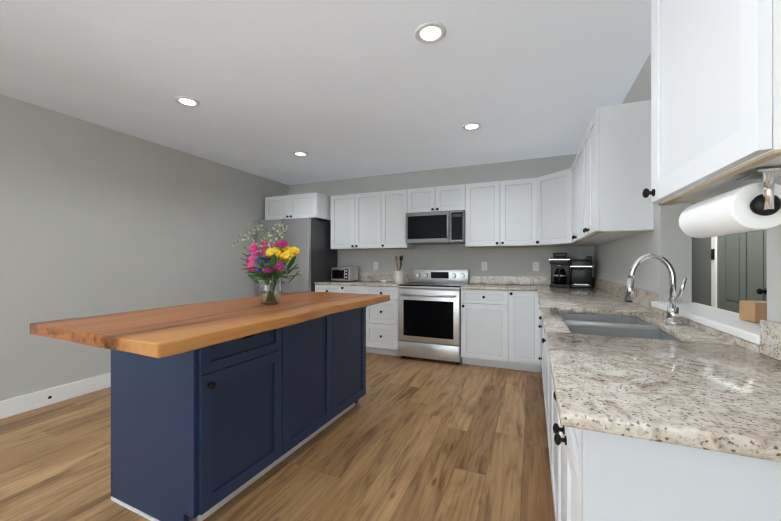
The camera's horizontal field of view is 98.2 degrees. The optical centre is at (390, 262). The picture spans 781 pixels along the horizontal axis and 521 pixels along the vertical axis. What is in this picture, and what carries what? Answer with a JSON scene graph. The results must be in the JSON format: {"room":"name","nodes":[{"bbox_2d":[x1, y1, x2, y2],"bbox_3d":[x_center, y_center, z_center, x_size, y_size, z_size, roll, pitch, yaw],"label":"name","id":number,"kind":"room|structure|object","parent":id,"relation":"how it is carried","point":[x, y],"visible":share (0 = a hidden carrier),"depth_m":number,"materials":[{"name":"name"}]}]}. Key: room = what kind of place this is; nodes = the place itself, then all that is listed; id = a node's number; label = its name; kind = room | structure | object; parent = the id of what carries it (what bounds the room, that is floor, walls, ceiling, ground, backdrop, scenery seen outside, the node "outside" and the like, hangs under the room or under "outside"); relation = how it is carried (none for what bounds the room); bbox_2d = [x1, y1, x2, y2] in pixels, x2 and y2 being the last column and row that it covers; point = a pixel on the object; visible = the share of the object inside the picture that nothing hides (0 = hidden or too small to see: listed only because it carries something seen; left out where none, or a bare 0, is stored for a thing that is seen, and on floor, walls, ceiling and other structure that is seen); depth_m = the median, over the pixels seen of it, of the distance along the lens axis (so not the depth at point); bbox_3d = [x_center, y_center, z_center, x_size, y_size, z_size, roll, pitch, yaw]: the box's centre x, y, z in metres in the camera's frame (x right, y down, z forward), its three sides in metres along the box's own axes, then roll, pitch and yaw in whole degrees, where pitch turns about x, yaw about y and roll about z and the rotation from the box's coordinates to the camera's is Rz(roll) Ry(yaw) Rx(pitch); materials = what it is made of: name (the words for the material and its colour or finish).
{"room":"kitchen","nodes":[
{"label":"kitchen","id":0,"kind":"room"},
{"bbox_2d":[0,94,288,400],"bbox_3d":[-3.355,-0.045,1.829,0.140,2.470,8.280,0,0,23],"label":"wall","id":1,"kind":"structure","parent":0,"point":[95,220],"depth_m":3.14,"materials":[{"name":"paint"}]},
{"bbox_2d":[0,372,110,418],"bbox_3d":[-3.433,1.122,1.438,0.016,0.135,7.500,0,0,23],"label":"baseboard","id":2,"kind":"structure","parent":1,"relation":"attached to","point":[26,402],"depth_m":2.84,"materials":[{"name":"white wood"}]},
{"bbox_2d":[0,353,554,520],"bbox_3d":[-0.196,1.215,1.763,6.140,0.050,11.000,0,0,23],"label":"floor","id":3,"kind":"structure","parent":0,"point":[411,439],"depth_m":2.04,"materials":[{"name":"brown wood"}]},
{"bbox_2d":[111,307,366,520],"bbox_3d":[-0.789,0.750,2.246,0.680,0.879,1.517,0,0,25],"label":"kitchen island","id":4,"kind":"object","parent":3,"relation":"on","point":[215,405],"depth_m":1.64,"materials":[{"name":"blue wood"}]},
{"bbox_2d":[30,291,389,358],"bbox_3d":[-0.781,0.318,2.089,0.916,0.112,1.808,0,0,25],"label":"island countertop","id":5,"kind":"structure","parent":4,"relation":"on","point":[163,332],"depth_m":1.50,"materials":[{"name":"brown wood"}]},
{"bbox_2d":[233,217,300,304],"bbox_3d":[-0.754,-0.013,2.126,0.444,0.547,0.400,0,0,23],"label":"flower vase","id":6,"kind":"object","parent":5,"relation":"on","point":[264,264],"visible":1,"depth_m":2.08,"materials":[{"name":"clear glass"}]},
{"bbox_2d":[257,218,336,295],"bbox_3d":[-1.399,0.293,5.040,0.920,1.795,0.785,0,0,23],"label":"refrigerator","id":7,"kind":"object","parent":3,"relation":"on","point":[316,256],"visible":0.33,"depth_m":4.70,"materials":[{"name":"grey metal"}]},
{"bbox_2d":[315,282,410,355],"bbox_3d":[-0.352,0.749,4.716,1.240,0.882,0.626,0,0,23],"label":"base cabinet","id":8,"kind":"object","parent":3,"relation":"on","point":[382,319],"depth_m":4.30,"materials":[{"name":"white wood"}]},
{"bbox_2d":[314,282,409,285],"bbox_3d":[-0.354,0.292,4.710,1.241,0.032,0.643,0,0,23],"label":"countertop","id":9,"kind":"structure","parent":8,"relation":"on","point":[316,283],"depth_m":4.48,"materials":[{"name":"beige stone"}]},
{"bbox_2d":[331,267,357,281],"bbox_3d":[-0.675,0.175,4.943,0.300,0.200,0.304,0,0,23],"label":"toaster oven","id":10,"kind":"object","parent":9,"relation":"on","point":[348,274],"visible":1,"depth_m":4.85,"materials":[{"name":"silver metal"}]},
{"bbox_2d":[395,255,402,282],"bbox_3d":[0.115,0.088,4.593,0.127,0.374,0.124,0,0,23],"label":"utensil crock","id":11,"kind":"object","parent":9,"relation":"on","point":[398,275],"visible":1,"depth_m":4.56,"materials":[{"name":"white ceramic"}]},
{"bbox_2d":[398,269,468,363],"bbox_3d":[0.554,0.642,4.279,0.754,1.095,0.699,0,0,23],"label":"range","id":12,"kind":"object","parent":3,"relation":"on","point":[429,313],"visible":0.98,"depth_m":4.03,"materials":[{"name":"silver metal"}]},
{"bbox_2d":[460,286,533,371],"bbox_3d":[1.313,0.749,3.977,0.866,0.882,0.704,0,0,23],"label":"base cabinet","id":13,"kind":"object","parent":3,"relation":"on","point":[497,326],"depth_m":3.74,"materials":[{"name":"white wood"}]},
{"bbox_2d":[466,282,537,289],"bbox_3d":[1.298,0.292,4.018,0.806,0.032,0.643,0,0,23],"label":"countertop","id":14,"kind":"structure","parent":13,"relation":"on","point":[472,285],"depth_m":3.86,"materials":[{"name":"beige stone"}]},
{"bbox_2d":[534,290,541,372],"bbox_3d":[1.715,0.749,3.197,0.639,0.882,0.620,0,0,23],"label":"base cabinet","id":15,"kind":"object","parent":3,"relation":"on","point":[537,317],"depth_m":3.58,"materials":[{"name":"white wood"}]},
{"bbox_2d":[542,338,545,414],"bbox_3d":[1.360,0.749,2.272,0.578,0.882,0.679,0,0,23],"label":"base cabinet","id":16,"kind":"object","parent":3,"relation":"on","point":[543,339],"depth_m":2.61,"materials":[{"name":"white wood"}]},
{"bbox_2d":[546,362,549,459],"bbox_3d":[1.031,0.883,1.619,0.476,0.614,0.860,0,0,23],"label":"base cabinet","id":17,"kind":"object","parent":3,"relation":"on","point":[547,363],"depth_m":2.07,"materials":[{"name":"white wood"}]},
{"bbox_2d":[550,390,780,520],"bbox_3d":[0.779,0.749,0.884,0.578,0.882,0.769,0,0,23],"label":"base cabinet","id":18,"kind":"object","parent":3,"relation":"on","point":[594,477],"depth_m":0.60,"materials":[{"name":"white wood"}]},
{"bbox_2d":[538,286,780,465],"bbox_3d":[1.341,0.321,2.277,0.618,0.091,3.823,0,0,23],"label":"countertop","id":19,"kind":"structure","parent":18,"relation":"on","point":[710,393],"depth_m":0.76,"materials":[{"name":"beige stone"}]},
{"bbox_2d":[549,252,591,287],"bbox_3d":[2.017,0.083,3.783,0.414,0.385,0.289,0,0,31],"label":"coffee maker","id":20,"kind":"object","parent":19,"relation":"on","point":[566,270],"visible":1,"depth_m":3.74,"materials":[{"name":"black plastic"}]},
{"bbox_2d":[562,310,689,341],"bbox_3d":[1.043,0.403,1.614,0.414,0.230,0.824,0,0,23],"label":"sink","id":21,"kind":"object","parent":19,"relation":"in","point":[581,321],"depth_m":1.64,"materials":[{"name":"silver metal"}]},
{"bbox_2d":[622,254,686,325],"bbox_3d":[1.190,0.117,1.525,0.216,0.315,0.114,0,0,23],"label":"faucet","id":22,"kind":"object","parent":19,"relation":"on","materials":[{"name":"silver metal"}]},
{"bbox_2d":[0,0,650,184],"bbox_3d":[-0.196,-1.305,1.763,6.140,0.050,11.000,0,0,23],"label":"ceiling","id":23,"kind":"structure","parent":0,"point":[341,89],"depth_m":2.30,"materials":[{"name":"paint"}]},
{"bbox_2d":[174,96,199,106],"bbox_3d":[-1.611,-1.274,2.681,0.175,0.010,0.175,0,0,-22],"label":"recessed light","id":24,"kind":"object","parent":23,"relation":"in","point":[183,100],"depth_m":2.68,"materials":[{"name":"white"}]},
{"bbox_2d":[293,151,307,156],"bbox_3d":[-1.057,-1.274,3.978,0.175,0.010,0.175,0,0,-22],"label":"recessed light","id":25,"kind":"object","parent":23,"relation":"in","point":[298,153],"depth_m":3.96,"materials":[{"name":"white"}]},
{"bbox_2d":[415,22,445,43],"bbox_3d":[0.222,-1.274,1.881,0.175,0.010,0.175,0,0,-22],"label":"recessed light","id":26,"kind":"object","parent":23,"relation":"in","point":[430,32],"depth_m":1.87,"materials":[{"name":"white"}]},
{"bbox_2d":[462,122,480,130],"bbox_3d":[0.763,-1.274,3.172,0.175,0.010,0.175,0,0,-22],"label":"recessed light","id":27,"kind":"object","parent":23,"relation":"in","point":[473,125],"depth_m":3.16,"materials":[{"name":"white"}]},
{"bbox_2d":[289,154,594,282],"bbox_3d":[0.364,-0.045,4.835,4.680,2.470,0.140,0,0,23],"label":"wall","id":28,"kind":"structure","parent":0,"point":[509,261],"depth_m":4.54,"materials":[{"name":"paint"}]},
{"bbox_2d":[265,192,328,221],"bbox_3d":[-1.331,-0.797,5.137,0.920,0.345,0.607,0,0,23],"label":"upper cabinet","id":29,"kind":"object","parent":28,"relation":"attached to","point":[315,206],"depth_m":4.84,"materials":[{"name":"white wood"}]},
{"bbox_2d":[329,189,414,249],"bbox_3d":[-0.265,-0.583,4.847,1.190,0.774,0.320,0,0,23],"label":"upper cabinet","id":30,"kind":"object","parent":28,"relation":"attached to","point":[372,220],"depth_m":4.70,"materials":[{"name":"white wood"}]},
{"bbox_2d":[374,262,377,269],"bbox_3d":[-0.218,0.051,4.998,0.072,0.116,0.007,0,0,23],"label":"electrical outlet plate","id":31,"kind":"object","parent":28,"relation":"attached to","point":[375,263],"depth_m":4.99,"materials":[{"name":"white plastic"}]},
{"bbox_2d":[409,184,464,212],"bbox_3d":[0.635,-0.807,4.471,0.760,0.325,0.320,0,0,23],"label":"upper cabinet","id":32,"kind":"object","parent":28,"relation":"attached to","point":[451,197],"depth_m":4.31,"materials":[{"name":"white wood"}]},
{"bbox_2d":[406,210,464,244],"bbox_3d":[0.609,-0.442,4.410,0.752,0.400,0.448,0,0,23],"label":"microwave","id":33,"kind":"object","parent":32,"relation":"attached to","point":[435,227],"visible":1,"depth_m":4.24,"materials":[{"name":"silver metal"}]},
{"bbox_2d":[338,274,570,285],"bbox_3d":[0.760,0.225,4.576,3.400,0.102,0.030,0,0,23],"label":"backsplash","id":34,"kind":"structure","parent":28,"relation":"attached to","point":[510,280],"depth_m":4.35,"materials":[{"name":"beige stone"}]},
{"bbox_2d":[482,262,486,270],"bbox_3d":[1.221,0.051,4.396,0.072,0.116,0.007,0,0,23],"label":"electrical outlet plate","id":35,"kind":"object","parent":28,"relation":"attached to","point":[484,264],"depth_m":4.39,"materials":[{"name":"white plastic"}]},
{"bbox_2d":[465,178,528,247],"bbox_3d":[1.376,-0.583,4.141,0.863,0.774,0.355,0,0,23],"label":"upper cabinet","id":36,"kind":"object","parent":28,"relation":"attached to","point":[496,212],"depth_m":4.03,"materials":[{"name":"white wood"}]},
{"bbox_2d":[533,262,538,270],"bbox_3d":[1.788,0.051,4.158,0.072,0.116,0.007,0,0,23],"label":"electrical outlet plate","id":37,"kind":"object","parent":28,"relation":"attached to","point":[535,266],"depth_m":4.16,"materials":[{"name":"white plastic"}]},
{"bbox_2d":[529,170,596,246],"bbox_3d":[1.925,-0.583,3.740,0.668,0.774,0.669,0,0,23],"label":"upper cabinet","id":38,"kind":"object","parent":28,"relation":"attached to","point":[546,192],"depth_m":3.74,"materials":[{"name":"white wood"}]},
{"bbox_2d":[595,53,780,321],"bbox_3d":[0.833,-0.045,0.075,0.140,2.470,8.280,0,0,23],"label":"wall","id":39,"kind":"structure","parent":0,"point":[668,238],"depth_m":1.92,"materials":[{"name":"paint"}]},
{"bbox_2d":[565,145,611,243],"bbox_3d":[1.801,-0.583,3.008,0.335,0.774,0.982,0,0,23],"label":"upper cabinet","id":40,"kind":"object","parent":39,"relation":"attached to","point":[573,174],"depth_m":3.34,"materials":[{"name":"white wood"}]},
{"bbox_2d":[581,101,653,239],"bbox_3d":[1.551,-0.583,2.363,0.298,0.774,0.641,0,0,23],"label":"upper cabinet","id":41,"kind":"object","parent":39,"relation":"attached to","point":[613,142],"depth_m":2.09,"materials":[{"name":"white wood"}]},
{"bbox_2d":[592,278,780,361],"bbox_3d":[1.612,0.225,2.163,0.030,0.102,3.823,0,0,23],"label":"backsplash","id":42,"kind":"structure","parent":39,"relation":"attached to","point":[770,330],"depth_m":1.00,"materials":[{"name":"beige stone"}]},
{"bbox_2d":[651,301,759,344],"bbox_3d":[1.406,0.238,1.451,0.205,0.030,1.000,0,0,23],"label":"window sill","id":43,"kind":"structure","parent":39,"relation":"attached to","point":[728,322],"depth_m":1.34,"materials":[{"name":"white wood"}]},
{"bbox_2d":[739,300,766,322],"bbox_3d":[1.382,0.185,1.265,0.075,0.074,0.100,0,0,23],"label":"box","id":44,"kind":"object","parent":43,"relation":"on","point":[752,311],"visible":0.74,"depth_m":1.25,"materials":[{"name":"brown cardboard"}]},
{"bbox_2d":[645,0,780,207],"bbox_3d":[0.900,-0.633,0.809,0.298,0.874,0.585,0,0,23],"label":"upper cabinet","id":45,"kind":"object","parent":39,"relation":"attached to","point":[703,123],"depth_m":0.79,"materials":[{"name":"white wood"}]},
{"bbox_2d":[679,168,780,237],"bbox_3d":[0.851,-0.130,0.850,0.104,0.120,0.368,0,0,23],"label":"paper towel holder","id":46,"kind":"object","parent":45,"relation":"attached to","point":[756,206],"visible":1,"depth_m":0.74,"materials":[{"name":"white paper"}]},
{"bbox_2d":[692,203,719,307],"bbox_3d":[2.438,-0.045,0.726,0.120,2.470,10.720,0,0,23],"label":"wall","id":47,"kind":"structure","parent":0,"point":[701,270],"depth_m":4.06,"materials":[{"name":"paint"}]},
{"bbox_2d":[711,236,716,307],"bbox_3d":[3.467,0.130,3.363,0.017,2.120,1.080,0,0,23],"label":"door frame","id":48,"kind":"structure","parent":47,"relation":"attached to","point":[713,277],"depth_m":3.80,"materials":[{"name":"white wood"}]},
{"bbox_2d":[711,249,714,259],"bbox_3d":[3.643,-0.091,3.820,0.012,0.120,0.050,0,0,23],"label":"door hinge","id":49,"kind":"object","parent":48,"relation":"attached to","point":[712,250],"depth_m":3.81,"materials":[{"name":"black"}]},
{"bbox_2d":[720,229,766,312],"bbox_3d":[3.484,0.171,3.356,0.123,2.014,0.892,0,0,23],"label":"hall door","id":50,"kind":"structure","parent":47,"relation":"in","point":[743,266],"depth_m":3.35,"materials":[{"name":"grey wood"}]}
]}

